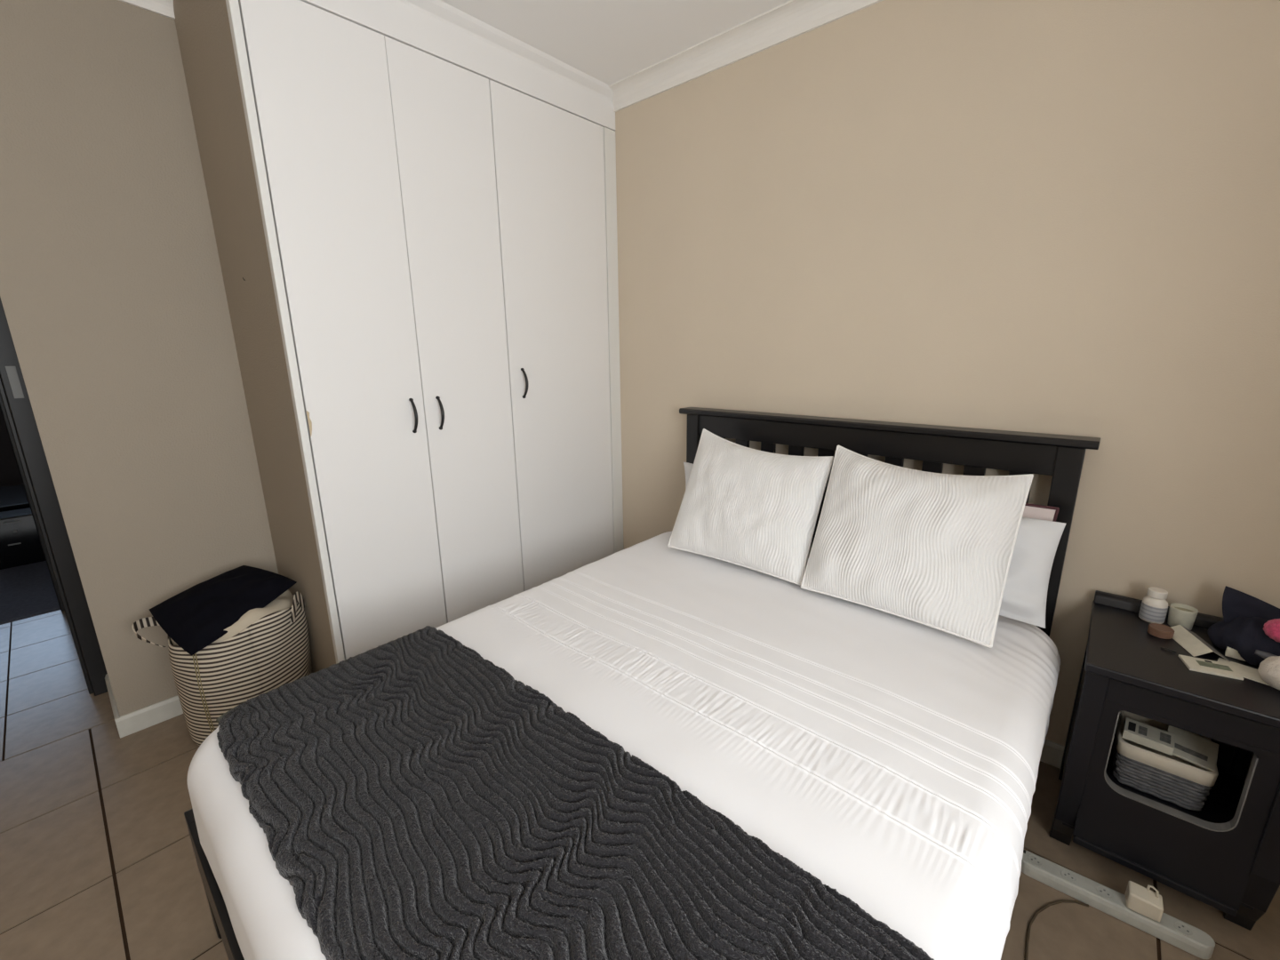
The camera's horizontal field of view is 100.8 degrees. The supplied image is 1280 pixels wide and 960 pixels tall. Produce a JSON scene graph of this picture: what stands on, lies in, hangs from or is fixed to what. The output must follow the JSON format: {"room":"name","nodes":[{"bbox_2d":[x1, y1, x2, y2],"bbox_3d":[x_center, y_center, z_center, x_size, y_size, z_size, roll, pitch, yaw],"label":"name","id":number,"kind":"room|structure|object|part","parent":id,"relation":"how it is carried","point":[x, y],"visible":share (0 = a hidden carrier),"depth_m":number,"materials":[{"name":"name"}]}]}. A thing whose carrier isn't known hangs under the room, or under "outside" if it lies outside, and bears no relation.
{"room":"bedroom","nodes":[
{"label":"bedroom","id":0,"kind":"room"},
{"bbox_2d":[0,408,23,487],"bbox_3d":[-6.213,-1.030,4.905,0.120,2.720,2.750,11,18,40],"label":"wall","id":1,"kind":"structure","parent":0,"point":[10,475],"depth_m":5.12,"materials":[{"name":"grey"}]},
{"bbox_2d":[0,560,60,623],"bbox_3d":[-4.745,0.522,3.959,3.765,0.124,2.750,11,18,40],"label":"rug","id":2,"kind":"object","parent":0,"point":[27,590],"depth_m":3.09,"materials":[{"name":"grey fabric"}]},
{"bbox_2d":[0,484,30,511],"bbox_3d":[-4.730,0.276,3.986,0.880,0.330,2.000,11,18,40],"label":"bench","id":3,"kind":"object","parent":2,"relation":"on","point":[13,497],"visible":0.1,"depth_m":3.87,"materials":[{"name":"black"}]},
{"bbox_2d":[0,507,46,569],"bbox_3d":[-4.147,0.383,3.535,0.246,0.335,0.320,11,18,40],"label":"case","id":4,"kind":"object","parent":2,"relation":"on","point":[20,541],"visible":0.74,"depth_m":3.46,"materials":[{"name":"black"}]},
{"bbox_2d":[0,0,278,716],"bbox_3d":[-1.391,-0.496,2.511,0.450,2.720,2.020,11,18,40],"label":"wall","id":5,"kind":"structure","parent":0,"point":[113,296],"depth_m":1.77,"materials":[{"name":"beige paint"}]},
{"bbox_2d":[0,296,107,695],"bbox_3d":[-2.257,-0.153,1.951,0.122,2.100,0.067,11,18,40],"label":"door frame","id":6,"kind":"structure","parent":5,"relation":"in","point":[13,392],"depth_m":1.98,"materials":[{"name":"black wood"}]},
{"bbox_3d":[-2.208,-0.345,1.869,0.002,0.112,0.024,11,18,40],"label":"strike plate","id":7,"kind":"part","parent":6,"relation":"part of","materials":[{"name":"silver metal"}]},
{"bbox_2d":[104,674,183,738],"bbox_3d":[-1.846,0.813,2.240,0.414,0.078,0.564,11,18,40],"label":"baseboard","id":8,"kind":"structure","parent":5,"relation":"attached to","point":[133,722],"depth_m":1.97,"materials":[{"name":"paint"}]},
{"bbox_2d":[118,0,175,19],"bbox_3d":[-1.699,-1.496,1.523,0.065,0.060,0.550,11,18,40],"label":"trim","id":9,"kind":"structure","parent":5,"relation":"attached to","point":[164,8],"depth_m":1.71,"materials":[{"name":"white paint"}]},
{"bbox_2d":[173,0,335,672],"bbox_3d":[-1.302,-0.334,1.848,0.588,2.720,0.019,11,18,40],"label":"wall","id":10,"kind":"structure","parent":0,"point":[203,27],"depth_m":1.77,"materials":[{"name":"beige paint"}]},
{"bbox_2d":[440,0,790,85],"bbox_3d":[-2.596,-1.712,2.109,8.900,0.100,3.950,11,18,40],"label":"ceiling","id":11,"kind":"structure","parent":0,"point":[609,41],"depth_m":1.90,"materials":[{"name":"white paint"}]},
{"bbox_2d":[0,609,1279,959],"bbox_3d":[-1.146,1.089,1.500,5.100,0.120,3.950,11,18,40],"label":"floor","id":12,"kind":"structure","parent":0,"point":[98,861],"depth_m":1.46,"materials":[{"name":"brown tile"}]},
{"bbox_2d":[132,589,311,745],"bbox_3d":[-1.478,0.669,1.938,0.413,0.490,0.469,11,18,40],"label":"laundry basket","id":13,"kind":"object","parent":12,"relation":"on","point":[268,648],"visible":0.63,"depth_m":1.80,"materials":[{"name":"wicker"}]},
{"bbox_3d":[-1.667,0.513,1.816,0.096,0.074,0.215,-7,15,-25],"label":"carry handle","id":14,"kind":"part","parent":13,"relation":"part of","materials":[{"name":"fabric"}]},
{"bbox_2d":[149,565,296,655],"bbox_3d":[-1.474,0.432,1.881,0.307,0.150,0.353,7,16,28],"label":"folded cloth","id":15,"kind":"object","parent":13,"relation":"on","point":[195,618],"visible":1,"depth_m":1.82,"materials":[{"name":"black fabric"}]},
{"bbox_3d":[-1.267,0.461,1.957,0.008,0.098,0.140,-4,14,-13],"label":"carry handle","id":16,"kind":"part","parent":13,"relation":"part of","materials":[{"name":"fabric"}]},
{"bbox_2d":[225,0,623,663],"bbox_3d":[-0.798,-0.465,2.356,0.627,2.480,1.472,11,18,40],"label":"wardrobe","id":17,"kind":"object","parent":12,"relation":"on","point":[436,188],"visible":0.8,"depth_m":1.95,"materials":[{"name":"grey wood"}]},
{"bbox_3d":[-1.079,-0.285,1.659,0.028,2.470,0.022,11,18,40],"label":"edge trim","id":18,"kind":"part","parent":17,"relation":"part of","materials":[{"name":"white wood"}]},
{"bbox_3d":[-0.938,-0.295,1.819,0.018,2.240,0.388,11,18,40],"label":"door","id":19,"kind":"part","parent":17,"relation":"part of","materials":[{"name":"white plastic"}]},
{"bbox_3d":[-0.821,-0.233,1.928,0.037,0.129,0.013,11,18,40],"label":"handle","id":20,"kind":"part","parent":17,"relation":"part of","materials":[{"name":"black metal"}]},
{"bbox_3d":[-0.753,-0.253,2.002,0.037,0.129,0.013,11,18,40],"label":"handle","id":21,"kind":"part","parent":17,"relation":"part of","materials":[{"name":"black metal"}]},
{"bbox_3d":[-0.682,-0.367,2.099,0.018,2.240,0.382,11,18,40],"label":"door","id":22,"kind":"part","parent":17,"relation":"part of","materials":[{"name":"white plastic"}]},
{"bbox_3d":[-0.492,-0.414,2.267,0.037,0.129,0.013,11,18,40],"label":"handle","id":23,"kind":"part","parent":17,"relation":"part of","materials":[{"name":"black metal"}]},
{"bbox_3d":[-0.356,-0.458,2.455,0.018,2.240,0.591,11,18,40],"label":"door","id":24,"kind":"part","parent":17,"relation":"part of","materials":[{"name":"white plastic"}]},
{"bbox_2d":[184,407,1100,959],"bbox_3d":[0.141,0.479,1.395,1.454,1.086,1.945,11,18,40],"label":"bed","id":25,"kind":"object","parent":12,"relation":"on","point":[1061,457],"visible":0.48,"depth_m":1.70,"materials":[{"name":"black wood"}]},
{"bbox_3d":[-0.999,0.916,1.240,0.055,0.336,0.044,11,18,40],"label":"leg","id":26,"kind":"part","parent":25,"relation":"part of","materials":[{"name":"black wood"}]},
{"bbox_3d":[-0.498,0.938,0.776,1.411,0.165,0.029,11,18,40],"label":"foot rail","id":27,"kind":"part","parent":25,"relation":"part of","materials":[{"name":"black wood"}]},
{"bbox_2d":[186,531,1060,959],"bbox_3d":[0.111,0.656,1.392,1.447,0.403,1.820,11,18,40],"label":"duvet cover","id":28,"kind":"object","parent":25,"relation":"on","point":[893,760],"visible":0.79,"depth_m":1.12,"materials":[{"name":"white fabric"}]},
{"bbox_2d":[216,625,934,959],"bbox_3d":[-0.274,0.682,0.945,1.477,0.273,0.536,11,18,40],"label":"throw blanket","id":29,"kind":"object","parent":28,"relation":"on","point":[415,798],"visible":1,"depth_m":0.85,"materials":[{"name":"grey fabric"}]},
{"bbox_2d":[683,461,693,488],"bbox_3d":[0.387,0.104,2.121,0.625,0.262,0.127,11,18,40],"label":"pillow","id":30,"kind":"object","parent":28,"relation":"on","point":[688,467],"visible":0.06,"depth_m":2.29,"materials":[{"name":"white fabric"}]},
{"bbox_2d":[667,428,833,585],"bbox_3d":[0.392,0.068,1.957,0.576,0.442,0.280,11,18,40],"label":"quilted pillow","id":31,"kind":"object","parent":28,"relation":"on","point":[755,509],"visible":0.99,"depth_m":1.87,"materials":[{"name":"white fabric"}]},
{"bbox_2d":[800,444,1033,647],"bbox_3d":[0.793,0.158,1.591,0.556,0.434,0.298,11,18,40],"label":"quilted pillow","id":32,"kind":"object","parent":28,"relation":"on","point":[935,550],"visible":1,"depth_m":1.50,"materials":[{"name":"white fabric"}]},
{"bbox_2d":[999,516,1065,628],"bbox_3d":[0.895,0.218,1.642,0.629,0.282,0.161,11,18,40],"label":"pillow","id":33,"kind":"object","parent":28,"relation":"on","point":[1025,593],"visible":0.31,"depth_m":1.46,"materials":[{"name":"white fabric"}]},
{"bbox_2d":[1022,503,1059,521],"bbox_3d":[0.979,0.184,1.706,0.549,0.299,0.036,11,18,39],"label":"book","id":34,"kind":"object","parent":28,"relation":"on","point":[1047,513],"visible":0.06,"depth_m":1.53,"materials":[{"name":"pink paper"}]},
{"bbox_3d":[0.254,0.219,2.496,0.062,1.062,0.050,11,18,40],"label":"post","id":35,"kind":"part","parent":25,"relation":"part of","materials":[{"name":"black wood"}]},
{"bbox_3d":[0.744,-0.153,1.954,1.264,0.090,0.035,11,18,40],"label":"rail","id":36,"kind":"part","parent":25,"relation":"part of","materials":[{"name":"black wood"}]},
{"bbox_3d":[0.744,-0.209,1.943,1.441,0.024,0.094,11,18,40],"label":"cap rail","id":37,"kind":"part","parent":25,"relation":"part of","materials":[{"name":"black wood"}]},
{"bbox_3d":[1.243,0.418,1.642,0.062,1.062,0.050,11,18,40],"label":"post","id":38,"kind":"part","parent":25,"relation":"part of","materials":[{"name":"black wood"}]},
{"bbox_2d":[1024,899,1088,959],"bbox_3d":[0.888,1.082,1.169,0.506,0.005,0.091,-13,18,-41],"label":"cord","id":39,"kind":"object","parent":12,"relation":"on","point":[1044,908],"visible":1,"depth_m":1.28,"materials":[{"name":"brown plastic"}]},
{"bbox_2d":[1021,849,1215,959],"bbox_3d":[1.149,1.030,1.302,0.364,0.036,0.056,10,17,37],"label":"power strip","id":40,"kind":"object","parent":12,"relation":"on","point":[1180,934],"visible":0.88,"depth_m":1.28,"materials":[{"name":"grey plastic"}]},
{"bbox_2d":[1027,854,1042,866],"bbox_3d":[1.034,0.995,1.385,0.034,0.001,0.034,11,18,40],"label":"socket","id":41,"kind":"object","parent":40,"relation":"attached to","point":[1033,860],"depth_m":1.38,"materials":[{"name":"grey plastic"}]},
{"bbox_2d":[1060,869,1077,881],"bbox_3d":[1.089,1.004,1.344,0.034,0.001,0.034,11,18,40],"label":"socket","id":42,"kind":"object","parent":40,"relation":"attached to","point":[1066,875],"depth_m":1.34,"materials":[{"name":"grey plastic"}]},
{"bbox_2d":[1096,885,1113,898],"bbox_3d":[1.143,1.014,1.302,0.034,0.001,0.034,11,18,40],"label":"socket","id":43,"kind":"object","parent":40,"relation":"attached to","point":[1102,892],"depth_m":1.30,"materials":[{"name":"grey plastic"}]},
{"bbox_2d":[1124,880,1163,921],"bbox_3d":[1.196,0.990,1.254,0.060,0.065,0.044,10,17,37],"label":"plug adapter","id":44,"kind":"object","parent":40,"relation":"on","point":[1145,901],"visible":1,"depth_m":1.24,"materials":[{"name":"beige plastic"}]},
{"bbox_2d":[1173,920,1193,935],"bbox_3d":[1.252,1.033,1.220,0.034,0.001,0.034,11,18,40],"label":"socket","id":45,"kind":"object","parent":40,"relation":"attached to","point":[1180,928],"depth_m":1.22,"materials":[{"name":"grey plastic"}]},
{"bbox_2d":[1049,585,1279,930],"bbox_3d":[1.362,0.653,1.351,0.399,0.742,0.441,11,18,40],"label":"nightstand","id":46,"kind":"object","parent":12,"relation":"on","point":[1225,855],"depth_m":1.27,"materials":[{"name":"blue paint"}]},
{"bbox_3d":[1.238,0.651,1.487,0.016,0.483,0.305,11,18,40],"label":"panel","id":47,"kind":"part","parent":46,"relation":"part of","materials":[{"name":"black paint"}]},
{"bbox_3d":[1.360,0.669,1.617,0.044,0.583,0.044,11,18,40],"label":"leg","id":48,"kind":"part","parent":46,"relation":"part of","materials":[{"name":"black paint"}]},
{"bbox_3d":[1.149,0.729,1.387,0.044,0.583,0.095,11,18,40],"label":"leg","id":49,"kind":"part","parent":46,"relation":"part of","materials":[{"name":"black wood"}]},
{"bbox_2d":[1138,586,1167,623],"bbox_3d":[1.407,0.341,1.446,0.052,0.090,0.052,11,18,40],"label":"pill bottle","id":50,"kind":"object","parent":46,"relation":"on","point":[1154,607],"visible":0.99,"depth_m":1.43,"materials":[{"name":"beige plastic"}]},
{"bbox_3d":[1.255,0.965,1.305,0.291,0.020,0.020,11,18,40],"label":"rail","id":51,"kind":"part","parent":46,"relation":"part of","materials":[{"name":"black wood"}]},
{"bbox_2d":[1147,623,1174,639],"bbox_3d":[1.358,0.394,1.380,0.049,0.020,0.049,11,18,40],"label":"round tin","id":52,"kind":"object","parent":46,"relation":"on","point":[1156,629],"visible":1,"depth_m":1.37,"materials":[{"name":"brown metal"}]},
{"bbox_2d":[1112,710,1218,811],"bbox_3d":[1.377,0.729,1.403,0.182,0.124,0.215,11,18,40],"label":"wicker basket","id":53,"kind":"object","parent":46,"relation":"on","point":[1183,783],"visible":0.71,"depth_m":1.34,"materials":[{"name":"beige wicker"}]},
{"bbox_2d":[1121,717,1175,755],"bbox_3d":[1.317,0.663,1.371,0.094,0.030,0.062,13,19,43],"label":"carton","id":54,"kind":"object","parent":53,"relation":"on","point":[1151,737],"visible":1,"depth_m":1.36,"materials":[{"name":"grey cardboard"}]},
{"bbox_2d":[1128,721,1135,731],"bbox_3d":[1.291,0.647,1.388,0.014,0.001,0.036,13,26,43],"label":"print","id":55,"kind":"object","parent":54,"relation":"on","point":[1132,726],"depth_m":1.39},
{"bbox_2d":[1138,725,1147,735],"bbox_3d":[1.305,0.651,1.373,0.016,0.001,0.034,12,25,43],"label":"print","id":56,"kind":"object","parent":54,"relation":"on","point":[1143,731],"depth_m":1.37},
{"bbox_2d":[1160,731,1171,743],"bbox_3d":[1.337,0.657,1.347,0.020,0.001,0.036,12,25,43],"label":"print","id":57,"kind":"object","parent":54,"relation":"on","point":[1164,737],"depth_m":1.35},
{"bbox_2d":[1167,725,1218,770],"bbox_3d":[1.392,0.676,1.337,0.104,0.030,0.092,-13,18,-40],"label":"leaflet","id":58,"kind":"object","parent":53,"relation":"on","point":[1202,752],"visible":0.88,"depth_m":1.33,"materials":[{"name":"white paper"}]},
{"bbox_2d":[1174,742,1207,760],"bbox_3d":[1.377,0.680,1.324,0.018,0.001,0.060,-25,30,-36],"label":"print","id":59,"kind":"object","parent":58,"relation":"on","point":[1177,746],"depth_m":1.32},
{"bbox_2d":[1160,647,1175,653],"bbox_3d":[1.307,0.420,1.309,0.007,0.006,0.027,-10,17,-33],"label":"hair clip","id":60,"kind":"object","parent":46,"relation":"on","point":[1167,649],"visible":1,"depth_m":1.31,"materials":[{"name":"black plastic"}]},
{"bbox_2d":[1105,732,1245,823],"bbox_3d":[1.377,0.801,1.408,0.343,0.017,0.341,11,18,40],"label":"opening","id":61,"kind":"object","parent":46,"relation":"attached to","point":[1220,806],"depth_m":1.35,"materials":[{"name":"black paint"}]},
{"bbox_3d":[1.256,0.756,1.257,0.295,0.414,0.018,11,18,40],"label":"panel","id":62,"kind":"part","parent":46,"relation":"part of","materials":[{"name":"black paint"}]},
{"bbox_2d":[1167,602,1198,630],"bbox_3d":[1.447,0.366,1.414,0.053,0.056,0.053,11,18,40],"label":"candle jar","id":63,"kind":"object","parent":46,"relation":"on","point":[1185,615],"visible":0.93,"depth_m":1.40,"materials":[{"name":"ceramic"}]},
{"bbox_3d":[1.236,0.495,1.173,0.375,0.027,0.034,11,18,40],"label":"moulding","id":64,"kind":"part","parent":46,"relation":"part of","materials":[{"name":"black paint"}]},
{"bbox_3d":[1.251,0.517,1.196,0.293,0.082,0.020,11,18,40],"label":"drawer","id":65,"kind":"part","parent":46,"relation":"part of","materials":[{"name":"black paint"}]},
{"bbox_2d":[1170,624,1230,661],"bbox_3d":[1.398,0.406,1.331,0.068,0.022,0.134,4,15,19],"label":"folded card","id":66,"kind":"object","parent":46,"relation":"on","point":[1188,639],"visible":0.93,"depth_m":1.32,"materials":[{"name":"white paper"}]},
{"bbox_2d":[1178,654,1243,679],"bbox_3d":[1.333,0.437,1.238,0.090,0.006,0.064,7,16,27],"label":"booklet","id":67,"kind":"object","parent":46,"relation":"on","point":[1192,663],"visible":1,"depth_m":1.23,"materials":[{"name":"grey paper"}]},
{"bbox_2d":[1196,660,1233,671],"bbox_3d":[1.342,0.434,1.237,0.056,0.001,0.024,7,16,27],"label":"picture","id":68,"kind":"object","parent":67,"relation":"on","point":[1211,665],"depth_m":1.23},
{"bbox_3d":[1.492,0.644,1.505,0.343,0.483,0.010,11,18,40],"label":"panel","id":69,"kind":"part","parent":46,"relation":"part of","materials":[{"name":"black paint"}]},
{"bbox_2d":[1224,646,1245,661],"bbox_3d":[1.450,0.419,1.264,0.022,0.022,0.068,-13,18,-41],"label":"box","id":70,"kind":"object","parent":46,"relation":"on","point":[1231,652],"visible":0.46,"depth_m":1.27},
{"bbox_3d":[1.611,0.720,1.401,0.044,0.583,0.044,11,18,40],"label":"leg","id":71,"kind":"part","parent":46,"relation":"part of","materials":[{"name":"black paint"}]},
{"bbox_3d":[1.496,0.358,1.276,0.164,0.136,0.166,11,18,40],"label":"navy cap","id":72,"kind":"part","parent":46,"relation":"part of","materials":[{"name":"fabric"}]},
{"bbox_2d":[1217,657,1269,685],"bbox_3d":[1.398,0.443,1.223,0.068,0.001,0.090,-11,17,-35],"label":"paper sheet","id":73,"kind":"object","parent":46,"relation":"on","point":[1245,671],"visible":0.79,"depth_m":1.22,"materials":[{"name":"white paper"}]},
{"bbox_3d":[1.496,0.380,1.281,0.164,0.091,0.166,11,18,40],"label":"crown","id":74,"kind":"part","parent":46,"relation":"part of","materials":[{"name":"blue fabric"}]},
{"bbox_3d":[1.503,0.705,1.257,0.016,0.483,0.305,11,18,40],"label":"panel","id":75,"kind":"part","parent":46,"relation":"part of","materials":[{"name":"black paint"}]},
{"bbox_3d":[1.400,0.779,1.171,0.044,0.583,0.095,11,18,40],"label":"leg","id":76,"kind":"part","parent":46,"relation":"part of","materials":[{"name":"black paint"}]},
{"bbox_2d":[1254,649,1276,658],"bbox_3d":[1.446,0.410,1.189,0.018,0.026,0.088,-13,18,-40],"label":"tube","id":77,"kind":"object","parent":46,"relation":"on","point":[1263,654],"visible":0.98,"depth_m":1.21,"materials":[{"name":"grey"}]},
{"bbox_2d":[1257,656,1279,690],"bbox_3d":[1.417,0.422,1.151,0.094,0.074,0.081,11,18,40],"label":"pouch","id":78,"kind":"object","parent":46,"relation":"on","point":[1268,669],"visible":1,"depth_m":1.16,"materials":[{"name":"beige fabric"}]},
{"bbox_2d":[1263,618,1279,642],"bbox_3d":[1.474,0.346,1.207,0.070,0.056,0.065,11,18,40],"label":"pompom","id":79,"kind":"object","parent":46,"relation":"on","point":[1271,628],"visible":1,"depth_m":1.21,"materials":[{"name":"pink fabric"}]},
{"bbox_2d":[614,0,1279,745],"bbox_3d":[0.722,-0.413,2.075,3.500,2.720,0.120,11,18,40],"label":"wall","id":80,"kind":"structure","parent":0,"point":[1057,217],"depth_m":1.59,"materials":[{"name":"beige paint"}]},
{"bbox_2d":[608,0,883,111],"bbox_3d":[0.870,-1.517,1.525,2.700,0.076,0.072,11,18,40],"label":"trim","id":81,"kind":"structure","parent":80,"relation":"attached to","point":[792,19],"depth_m":1.98,"materials":[{"name":"white paint"}]},
{"bbox_2d":[1040,738,1064,768],"bbox_3d":[0.915,0.811,2.120,2.700,0.078,0.014,11,18,40],"label":"baseboard","id":82,"kind":"structure","parent":80,"relation":"attached to","point":[1052,754],"depth_m":1.73,"materials":[{"name":"paint"}]},
{"bbox_3d":[-3.329,-0.466,2.479,0.100,2.720,2.850,11,18,40],"label":"wall","id":83,"kind":"structure","parent":0,"visible":0},
{"bbox_2d":[0,394,64,611],"bbox_3d":[-3.457,-0.241,2.364,0.145,2.100,1.070,11,18,40],"label":"door","id":84,"kind":"structure","parent":83,"relation":"in","point":[2,406],"depth_m":2.72,"materials":[{"name":"black wood"}]}
]}

